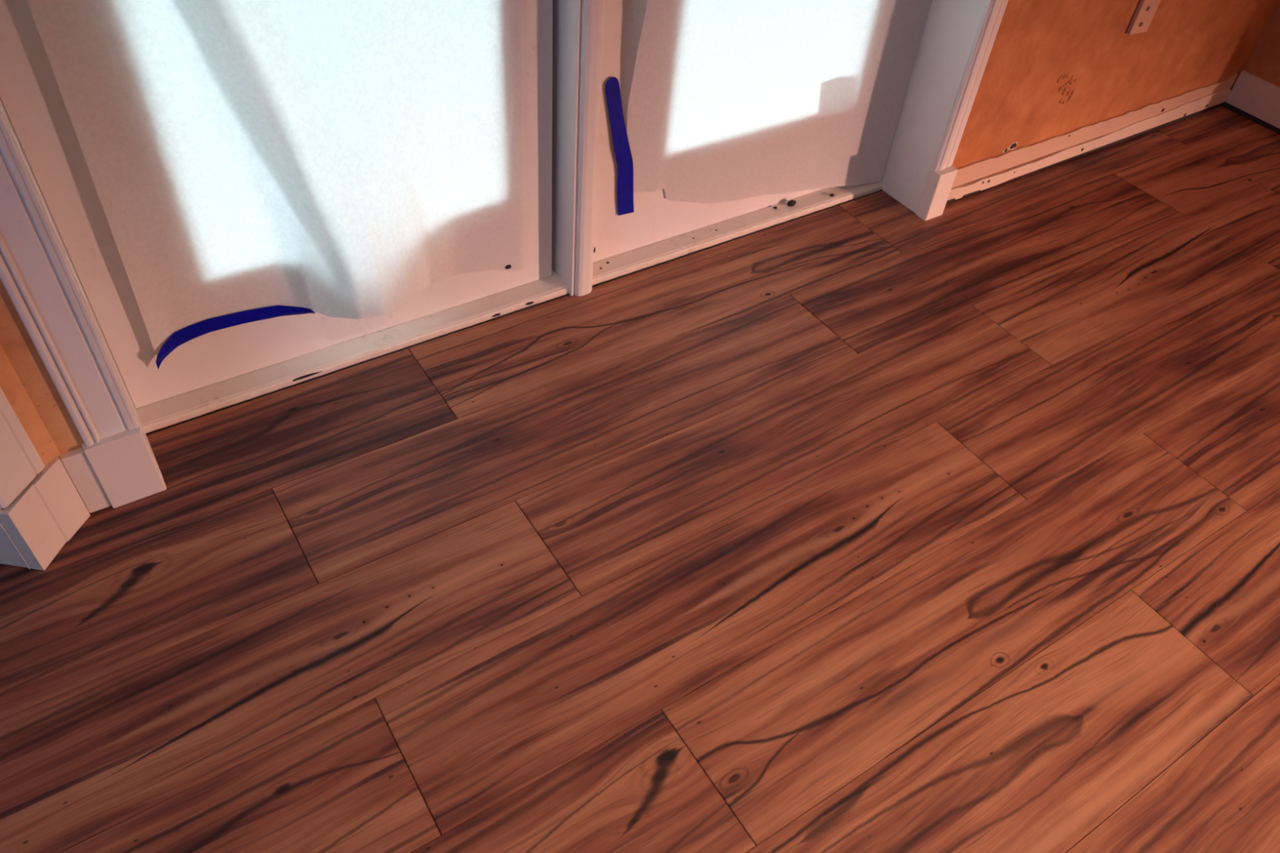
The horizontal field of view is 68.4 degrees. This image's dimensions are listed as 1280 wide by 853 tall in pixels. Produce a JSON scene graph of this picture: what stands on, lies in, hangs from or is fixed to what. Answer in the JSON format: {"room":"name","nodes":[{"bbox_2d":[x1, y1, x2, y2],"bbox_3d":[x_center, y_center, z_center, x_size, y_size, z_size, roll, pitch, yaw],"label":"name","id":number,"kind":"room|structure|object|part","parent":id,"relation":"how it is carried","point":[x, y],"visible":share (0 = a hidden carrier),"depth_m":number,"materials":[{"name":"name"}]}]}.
{"room":"empty room","nodes":[
{"label":"empty room","id":0,"kind":"room"},
{"bbox_2d":[0,278,88,511],"bbox_3d":[-1.507,-0.862,0.804,1.523,2.450,0.380,9,45,3],"label":"wall","id":1,"kind":"structure","parent":0,"point":[26,383],"depth_m":1.40,"materials":[{"name":"orange paint"}]},
{"bbox_2d":[0,386,44,509],"bbox_3d":[-0.888,-0.615,0.697,0.060,2.057,0.129,36,53,27],"label":"trim","id":2,"kind":"structure","parent":1,"relation":"attached to","point":[20,462],"depth_m":1.40,"materials":[{"name":"white paint"}]},
{"bbox_2d":[0,447,111,570],"bbox_3d":[-1.376,0.112,1.481,0.972,0.142,0.152,2,46,-4],"label":"baseboard","id":3,"kind":"structure","parent":1,"relation":"attached to","point":[34,527],"depth_m":1.50,"materials":[{"name":"white paint"}]},
{"bbox_2d":[0,97,166,508],"bbox_3d":[-0.843,-0.699,0.948,0.116,2.110,0.262,-23,52,-25],"label":"door frame","id":4,"kind":"structure","parent":1,"relation":"attached to","point":[36,274],"depth_m":1.38,"materials":[{"name":"white paint"}]},
{"bbox_2d":[0,0,552,408],"bbox_3d":[-0.506,-0.887,1.230,0.873,1.972,0.044,-23,52,-25],"label":"door","id":5,"kind":"structure","parent":1,"relation":"in","point":[31,97],"depth_m":1.70,"materials":[{"name":"white paint"}]},
{"bbox_2d":[26,0,525,355],"bbox_3d":[-0.488,-0.523,1.501,0.753,0.992,0.116,-23,52,-25],"label":"curtain","id":6,"kind":"object","parent":5,"relation":"hanging from","point":[333,158],"visible":1,"depth_m":1.57,"materials":[{"name":"white fabric"}]},
{"bbox_2d":[155,305,315,368],"bbox_3d":[-0.740,-0.174,1.725,0.286,0.072,0.028,-20,51,-23],"label":"tape","id":7,"kind":"object","parent":6,"relation":"attached to","point":[180,337],"visible":1,"depth_m":1.71,"materials":[{"name":"blue plastic"}]},
{"bbox_2d":[505,264,511,269],"bbox_3d":[-0.280,-0.340,2.007,0.014,0.010,0.008,-23,52,-25],"label":"crumb","id":8,"kind":"object","parent":6,"relation":"attached to","point":[508,266],"visible":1,"depth_m":2.00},
{"bbox_3d":[-0.537,-0.289,1.868,0.604,0.224,0.044,-23,52,-25],"label":"rail","id":9,"kind":"part","parent":5,"relation":"part of","materials":[{"name":"white paint"}]},
{"bbox_2d":[0,105,1279,852],"bbox_3d":[1.538,0.859,1.172,9.826,0.050,4.545,-23,52,-25],"label":"floor","id":10,"kind":"structure","parent":0,"point":[864,524],"depth_m":1.60,"materials":[{"name":"brown wood"}]},
{"bbox_2d":[131,267,568,434],"bbox_3d":[-0.560,-0.180,1.937,0.891,0.028,0.110,-23,52,-25],"label":"threshold","id":11,"kind":"object","parent":10,"relation":"on","point":[177,409],"visible":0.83,"depth_m":1.88,"materials":[{"name":"paint"}]},
{"bbox_2d":[551,0,604,296],"bbox_3d":[-0.098,-1.028,1.421,0.120,2.000,0.129,-23,52,-25],"label":"post","id":12,"kind":"object","parent":10,"relation":"on","point":[577,24],"visible":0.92,"depth_m":1.84,"materials":[{"name":"white paint"}]},
{"bbox_2d":[591,181,883,285],"bbox_3d":[0.237,-0.511,2.341,0.903,0.028,0.109,-23,52,-25],"label":"threshold","id":13,"kind":"object","parent":10,"relation":"on","point":[624,264],"visible":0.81,"depth_m":2.29,"materials":[{"name":"paint"}]},
{"bbox_2d":[786,200,795,206],"bbox_3d":[0.383,-0.564,2.380,0.026,0.015,0.018,-23,52,-25],"label":"crumb","id":14,"kind":"object","parent":13,"relation":"on","point":[790,203],"visible":1,"depth_m":2.37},
{"bbox_2d":[951,0,1277,168],"bbox_3d":[0.540,-1.399,1.532,3.260,2.450,0.234,-23,52,-25],"label":"wall","id":15,"kind":"structure","parent":0,"point":[1054,68],"depth_m":2.48,"materials":[{"name":"orange paint"}]},
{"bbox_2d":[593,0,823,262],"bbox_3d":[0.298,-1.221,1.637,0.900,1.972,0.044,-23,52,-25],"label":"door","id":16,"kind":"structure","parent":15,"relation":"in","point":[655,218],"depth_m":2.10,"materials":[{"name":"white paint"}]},
{"bbox_2d":[604,76,634,215],"bbox_3d":[-0.040,-0.579,1.976,0.092,0.330,0.003,-23,52,-25],"label":"tape","id":17,"kind":"object","parent":16,"relation":"attached to","point":[624,157],"visible":1,"depth_m":1.97,"materials":[{"name":"blue plastic"}]},
{"bbox_3d":[0.260,-0.620,2.272,0.564,0.224,0.044,-23,52,-25],"label":"rail","id":18,"kind":"part","parent":16,"relation":"part of","materials":[{"name":"white paint"}]},
{"bbox_2d":[626,0,932,204],"bbox_3d":[0.327,-0.883,1.964,0.805,1.036,0.038,-23,52,-25],"label":"curtain","id":19,"kind":"object","parent":16,"relation":"attached to","point":[729,100],"visible":1,"depth_m":2.11,"materials":[{"name":"white fabric"}]},
{"bbox_2d":[880,0,1008,220],"bbox_3d":[0.753,-1.357,1.751,0.091,2.110,0.272,-23,52,-25],"label":"door frame","id":20,"kind":"structure","parent":15,"relation":"attached to","point":[951,28],"depth_m":2.26,"materials":[{"name":"white paint"}]},
{"bbox_3d":[0.825,-1.340,1.649,0.068,1.978,0.024,-23,52,-25],"label":"casing","id":21,"kind":"part","parent":20,"relation":"part of","materials":[{"name":"white paint"}]},
{"bbox_2d":[946,73,1238,203],"bbox_3d":[1.320,-0.837,2.704,1.314,0.105,0.013,-23,52,-25],"label":"baseboard","id":22,"kind":"structure","parent":15,"relation":"attached to","point":[975,177],"depth_m":2.67,"materials":[{"name":"paint"}]},
{"bbox_2d":[1126,0,1160,35],"bbox_3d":[1.331,-1.341,2.148,0.083,0.897,0.015,-23,52,-25],"label":"batten","id":23,"kind":"object","parent":15,"relation":"attached to","point":[1144,13],"visible":1,"depth_m":2.43,"materials":[{"name":"paint"}]},
{"bbox_2d":[1223,0,1279,104],"bbox_3d":[2.057,-1.871,2.145,0.155,2.450,0.605,-23,52,-25],"label":"wall","id":24,"kind":"structure","parent":0,"point":[1263,60],"depth_m":2.87,"materials":[{"name":"orange paint"}]},
{"bbox_2d":[1222,71,1279,134],"bbox_3d":[1.970,-0.952,2.871,0.015,0.120,0.363,-23,52,-25],"label":"baseboard","id":25,"kind":"structure","parent":24,"relation":"attached to","point":[1252,97],"depth_m":2.92,"materials":[{"name":"paint"}]}
]}

